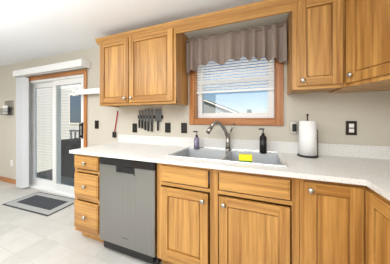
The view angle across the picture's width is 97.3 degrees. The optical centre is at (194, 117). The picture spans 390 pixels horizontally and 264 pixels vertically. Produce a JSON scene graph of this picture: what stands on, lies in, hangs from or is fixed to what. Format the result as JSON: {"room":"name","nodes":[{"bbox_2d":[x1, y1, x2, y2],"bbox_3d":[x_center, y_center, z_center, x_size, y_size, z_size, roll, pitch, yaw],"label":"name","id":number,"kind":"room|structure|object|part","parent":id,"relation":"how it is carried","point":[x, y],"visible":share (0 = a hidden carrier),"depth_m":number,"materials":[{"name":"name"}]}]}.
{"room":"kitchen","nodes":[
{"label":"kitchen","id":0,"kind":"room"},
{"bbox_2d":[0,181,162,263],"bbox_3d":[-2.478,1.288,0.610,7.635,0.120,4.500,0,0,21],"label":"floor","id":1,"kind":"structure","parent":0,"point":[26,237],"depth_m":1.72,"materials":[{"name":"tile"}]},
{"bbox_2d":[2,192,74,215],"bbox_3d":[-2.216,1.222,2.490,0.940,0.010,0.440,0,0,18],"label":"rug","id":2,"kind":"object","parent":1,"relation":"on","point":[44,204],"visible":0.91,"depth_m":2.44,"materials":[{"name":"grey fabric"}]},
{"bbox_2d":[75,154,103,242],"bbox_3d":[-0.937,0.788,1.945,0.357,0.876,0.597,0,0,21],"label":"base cabinet","id":3,"kind":"object","parent":1,"relation":"on","point":[86,233],"depth_m":1.68,"materials":[{"name":"brown wood"}]},
{"bbox_2d":[99,157,161,263],"bbox_3d":[-0.496,0.785,1.745,0.601,0.846,0.600,0,0,21],"label":"dishwasher","id":4,"kind":"object","parent":1,"relation":"on","point":[128,207],"visible":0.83,"depth_m":1.46,"materials":[{"name":"silver metal"}]},
{"bbox_2d":[157,163,358,263],"bbox_3d":[0.396,0.788,1.425,1.283,0.876,0.615,0,0,21],"label":"base cabinet","id":5,"kind":"object","parent":1,"relation":"on","point":[295,203],"depth_m":1.21,"materials":[{"name":"brown wood"}]},
{"bbox_2d":[69,134,389,200],"bbox_3d":[-0.200,0.283,0.367,2.901,0.130,3.018,0,0,21],"label":"countertop","id":6,"kind":"structure","parent":5,"relation":"on","point":[367,165],"depth_m":1.35,"materials":[{"name":"laminate"}]},
{"bbox_2d":[206,121,234,149],"bbox_3d":[0.243,0.169,1.629,0.233,0.285,0.221,0,0,21],"label":"faucet","id":7,"kind":"object","parent":6,"relation":"on","point":[210,128],"visible":1,"depth_m":1.66,"materials":[{"name":"silver metal"}]},
{"bbox_2d":[166,146,287,183],"bbox_3d":[0.265,0.408,1.488,0.900,0.200,0.505,0,0,21],"label":"sink","id":8,"kind":"object","parent":6,"relation":"in","point":[272,158],"visible":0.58,"depth_m":1.56,"materials":[{"name":"silver metal"}]},
{"bbox_2d":[193,131,199,148],"bbox_3d":[0.013,0.226,1.764,0.068,0.183,0.060,0,0,21],"label":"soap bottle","id":9,"kind":"object","parent":8,"relation":"on","point":[196,142],"visible":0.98,"depth_m":1.74,"materials":[{"name":"purple plastic"}]},
{"bbox_2d":[239,154,251,161],"bbox_3d":[0.356,0.282,1.209,0.090,0.050,0.036,0,0,13],"label":"sponge","id":10,"kind":"object","parent":8,"relation":"on","point":[245,157],"visible":1,"depth_m":1.19,"materials":[{"name":"yellow"}]},
{"bbox_2d":[259,128,266,153],"bbox_3d":[0.612,0.205,1.551,0.069,0.223,0.062,0,0,21],"label":"soap dispenser","id":11,"kind":"object","parent":8,"relation":"on","point":[263,145],"visible":1,"depth_m":1.53,"materials":[{"name":"black plastic"}]},
{"bbox_2d":[297,114,318,157],"bbox_3d":[0.936,0.141,1.427,0.150,0.351,0.150,0,0,21],"label":"paper towel","id":12,"kind":"object","parent":6,"relation":"on","point":[308,139],"visible":1,"depth_m":1.38,"materials":[{"name":"white paper"}]},
{"bbox_2d":[359,185,389,263],"bbox_3d":[0.860,0.788,-0.038,0.632,0.876,3.015,0,0,21],"label":"base cabinet","id":13,"kind":"object","parent":1,"relation":"on","point":[365,187],"depth_m":0.92,"materials":[{"name":"brown wood"}]},
{"bbox_2d":[0,0,263,66],"bbox_3d":[-2.478,-1.072,0.610,7.635,0.120,4.500,0,0,21],"label":"ceiling","id":14,"kind":"structure","parent":0,"point":[33,29],"depth_m":1.76,"materials":[{"name":"paint"}]},
{"bbox_2d":[0,13,389,179],"bbox_3d":[-1.700,0.108,2.640,7.335,2.240,0.150,0,0,21],"label":"wall","id":15,"kind":"structure","parent":0,"point":[331,114],"depth_m":1.81,"materials":[{"name":"paint"}]},
{"bbox_2d":[0,101,12,114],"bbox_3d":[-3.543,-0.192,3.218,0.306,0.266,0.085,0,0,21],"label":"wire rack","id":16,"kind":"object","parent":15,"relation":"attached to","point":[5,110],"visible":1,"depth_m":3.19,"materials":[{"name":"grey metal"}]},
{"bbox_2d":[0,176,15,183],"bbox_3d":[-3.080,1.185,3.081,4.438,0.084,0.012,0,0,21],"label":"baseboard","id":17,"kind":"structure","parent":15,"relation":"attached to","point":[9,180],"depth_m":3.25,"materials":[{"name":"brown wood"}]},
{"bbox_2d":[13,59,89,77],"bbox_3d":[-2.342,-0.764,2.733,1.710,0.105,0.133,0,0,21],"label":"valance box","id":18,"kind":"object","parent":15,"relation":"attached to","point":[62,66],"visible":0.94,"depth_m":2.60,"materials":[{"name":"white plastic"}]},
{"bbox_2d":[16,77,28,187],"bbox_3d":[-2.997,0.244,2.977,0.211,1.907,0.083,0,0,21],"label":"vane","id":19,"kind":"object","parent":18,"relation":"hanging from","point":[22,132],"visible":1,"depth_m":2.95,"materials":[{"name":"white plastic"}]},
{"bbox_2d":[28,69,86,197],"bbox_3d":[-2.321,0.258,2.858,1.640,1.940,0.148,0,0,21],"label":"door frame","id":20,"kind":"structure","parent":15,"relation":"attached to","point":[55,185],"depth_m":2.84,"materials":[{"name":"white plastic"}]},
{"bbox_2d":[35,84,80,185],"bbox_3d":[-2.315,0.290,2.873,1.280,1.645,0.049,0,0,21],"label":"door","id":21,"kind":"structure","parent":15,"relation":"in","point":[58,135],"depth_m":2.81,"materials":[{"name":"clear glass"}]},
{"bbox_2d":[79,122,82,137],"bbox_3d":[-1.702,0.188,2.565,0.024,0.240,0.052,0,0,21],"label":"door handle","id":22,"kind":"object","parent":21,"relation":"attached to","point":[81,130],"visible":1,"depth_m":2.56,"materials":[{"name":"black metal"}]},
{"bbox_2d":[72,88,99,95],"bbox_3d":[-1.402,-0.368,2.385,0.745,0.096,0.110,0,0,21],"label":"shelf","id":23,"kind":"object","parent":15,"relation":"attached to","point":[76,92],"visible":0.62,"depth_m":2.38,"materials":[{"name":"white plastic"}]},
{"bbox_2d":[95,120,98,128],"bbox_3d":[-1.400,0.094,2.435,0.072,0.116,0.015,0,0,21],"label":"electrical outlet","id":24,"kind":"object","parent":15,"relation":"attached to","point":[96,124],"visible":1,"depth_m":2.43,"materials":[{"name":"black plastic"}]},
{"bbox_2d":[112,111,117,137],"bbox_3d":[-1.072,0.086,2.308,0.096,0.354,0.018,0,0,21],"label":"fly swatter wallhook","id":25,"kind":"object","parent":15,"relation":"attached to","point":[114,134],"visible":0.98,"depth_m":2.30,"materials":[{"name":"red plastic"}]},
{"bbox_2d":[132,123,136,132],"bbox_3d":[-0.773,0.128,2.198,0.072,0.116,0.009,0,0,21],"label":"electrical outlet","id":26,"kind":"object","parent":15,"relation":"attached to","point":[134,127],"visible":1,"depth_m":2.19,"materials":[{"name":"black plastic"}]},
{"bbox_2d":[138,108,162,131],"bbox_3d":[-0.554,0.024,2.103,0.360,0.284,0.030,0,0,21],"label":"rack","id":27,"kind":"object","parent":15,"relation":"attached to","point":[157,116],"visible":0.98,"depth_m":2.09,"materials":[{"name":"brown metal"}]},
{"bbox_2d":[165,123,170,132],"bbox_3d":[-0.323,0.115,2.025,0.072,0.116,0.009,0,0,21],"label":"electrical outlet","id":28,"kind":"object","parent":15,"relation":"attached to","point":[167,127],"visible":1,"depth_m":2.02,"materials":[{"name":"black plastic"}]},
{"bbox_2d":[181,123,186,132],"bbox_3d":[-0.125,0.114,1.950,0.072,0.116,0.009,0,0,21],"label":"electrical outlet","id":29,"kind":"object","parent":15,"relation":"attached to","point":[183,127],"visible":1,"depth_m":1.95,"materials":[{"name":"black plastic"}]},
{"bbox_2d":[95,0,344,106],"bbox_3d":[-0.010,-0.531,1.722,2.348,0.778,0.352,0,0,21],"label":"upper cabinet","id":30,"kind":"object","parent":15,"relation":"attached to","point":[247,12],"depth_m":1.59,"materials":[{"name":"brown wood"}]},
{"bbox_3d":[0.011,-0.243,1.542,1.691,0.097,0.032,0,0,21],"label":"cabinet knob","id":31,"kind":"part","parent":30,"relation":"part of","materials":[{"name":"silver metal"}]},
{"bbox_3d":[-0.040,-0.517,1.592,2.270,0.700,0.020,0,0,21],"label":"cabinet door","id":32,"kind":"part","parent":30,"relation":"part of","materials":[{"name":"brown wood"}]},
{"bbox_2d":[189,57,282,125],"bbox_3d":[0.399,-0.380,1.810,0.940,0.905,0.138,0,0,21],"label":"window","id":33,"kind":"structure","parent":15,"relation":"in","point":[277,120],"depth_m":1.74,"materials":[{"name":"brown wood"}]},
{"bbox_2d":[203,60,267,112],"bbox_3d":[0.413,-0.380,1.846,0.686,0.651,0.004,0,0,21],"label":"window panel","id":34,"kind":"object","parent":33,"relation":"attached to","point":[236,94],"visible":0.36,"depth_m":1.84,"materials":[{"name":"clear glass"}]},
{"bbox_2d":[197,56,273,100],"bbox_3d":[0.391,-0.388,1.788,0.788,0.741,0.045,0,0,21],"label":"window blind","id":35,"kind":"object","parent":33,"relation":"attached to","point":[201,92],"visible":0.67,"depth_m":1.77,"materials":[{"name":"white plastic"}]},
{"bbox_2d":[186,21,286,73],"bbox_3d":[0.355,-0.664,1.681,0.976,0.367,0.086,0,0,21],"label":"valance curtain","id":36,"kind":"object","parent":33,"relation":"hanging from","point":[268,42],"visible":1,"depth_m":1.65,"materials":[{"name":"fabric"}]},
{"bbox_2d":[290,121,298,133],"bbox_3d":[0.901,0.089,1.553,0.072,0.116,0.015,0,0,21],"label":"outlet","id":37,"kind":"object","parent":15,"relation":"attached to","point":[294,127],"visible":0.92,"depth_m":1.55,"materials":[{"name":"white plastic"}]},
{"bbox_2d":[346,121,356,134],"bbox_3d":[1.284,0.083,1.409,0.072,0.116,0.009,0,0,21],"label":"electrical outlet","id":38,"kind":"object","parent":15,"relation":"attached to","point":[351,127],"visible":1,"depth_m":1.41,"materials":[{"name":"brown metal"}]},
{"bbox_3d":[1.043,0.108,-0.660,0.150,2.240,4.350,0,0,21],"label":"wall","id":39,"kind":"structure","parent":0,"visible":0},
{"bbox_2d":[329,0,389,92],"bbox_3d":[1.262,-0.566,1.001,0.626,0.708,0.787,0,0,21],"label":"upper cabinet","id":40,"kind":"object","parent":39,"relation":"attached to","point":[380,83],"depth_m":1.05,"materials":[{"name":"brown wood"}]},
{"bbox_3d":[1.029,-0.552,0.927,0.054,0.630,0.476,0,0,-3],"label":"cabinet door","id":41,"kind":"part","parent":40,"relation":"part of","materials":[{"name":"brown wood"}]},
{"label":"outside","id":42,"kind":"structure","parent":0,"visible":0},
{"bbox_3d":[-0.781,2.778,11.932,26.000,0.100,17.840,0,0,21],"label":"ground","id":43,"kind":"structure","parent":42,"visible":0},
{"bbox_2d":[37,130,80,185],"bbox_3d":[-2.333,1.528,3.692,3.000,2.400,1.340,0,0,21],"label":"deck","id":44,"kind":"object","parent":43,"relation":"on","point":[49,175],"depth_m":3.80,"materials":[{"name":"grey"}]},
{"bbox_2d":[37,84,80,172],"bbox_3d":[-8.122,-0.522,7.726,11.300,6.500,0.350,0,0,21],"label":"house","id":45,"kind":"structure","parent":43,"relation":"on","point":[68,104],"depth_m":6.62,"materials":[{"name":"white"}]},
{"bbox_2d":[204,99,238,112],"bbox_3d":[1.102,0.668,13.770,6.000,4.120,5.460,0,0,21],"label":"house","id":46,"kind":"structure","parent":43,"relation":"on","point":[216,106],"depth_m":11.06,"materials":[{"name":"white"}]}
]}

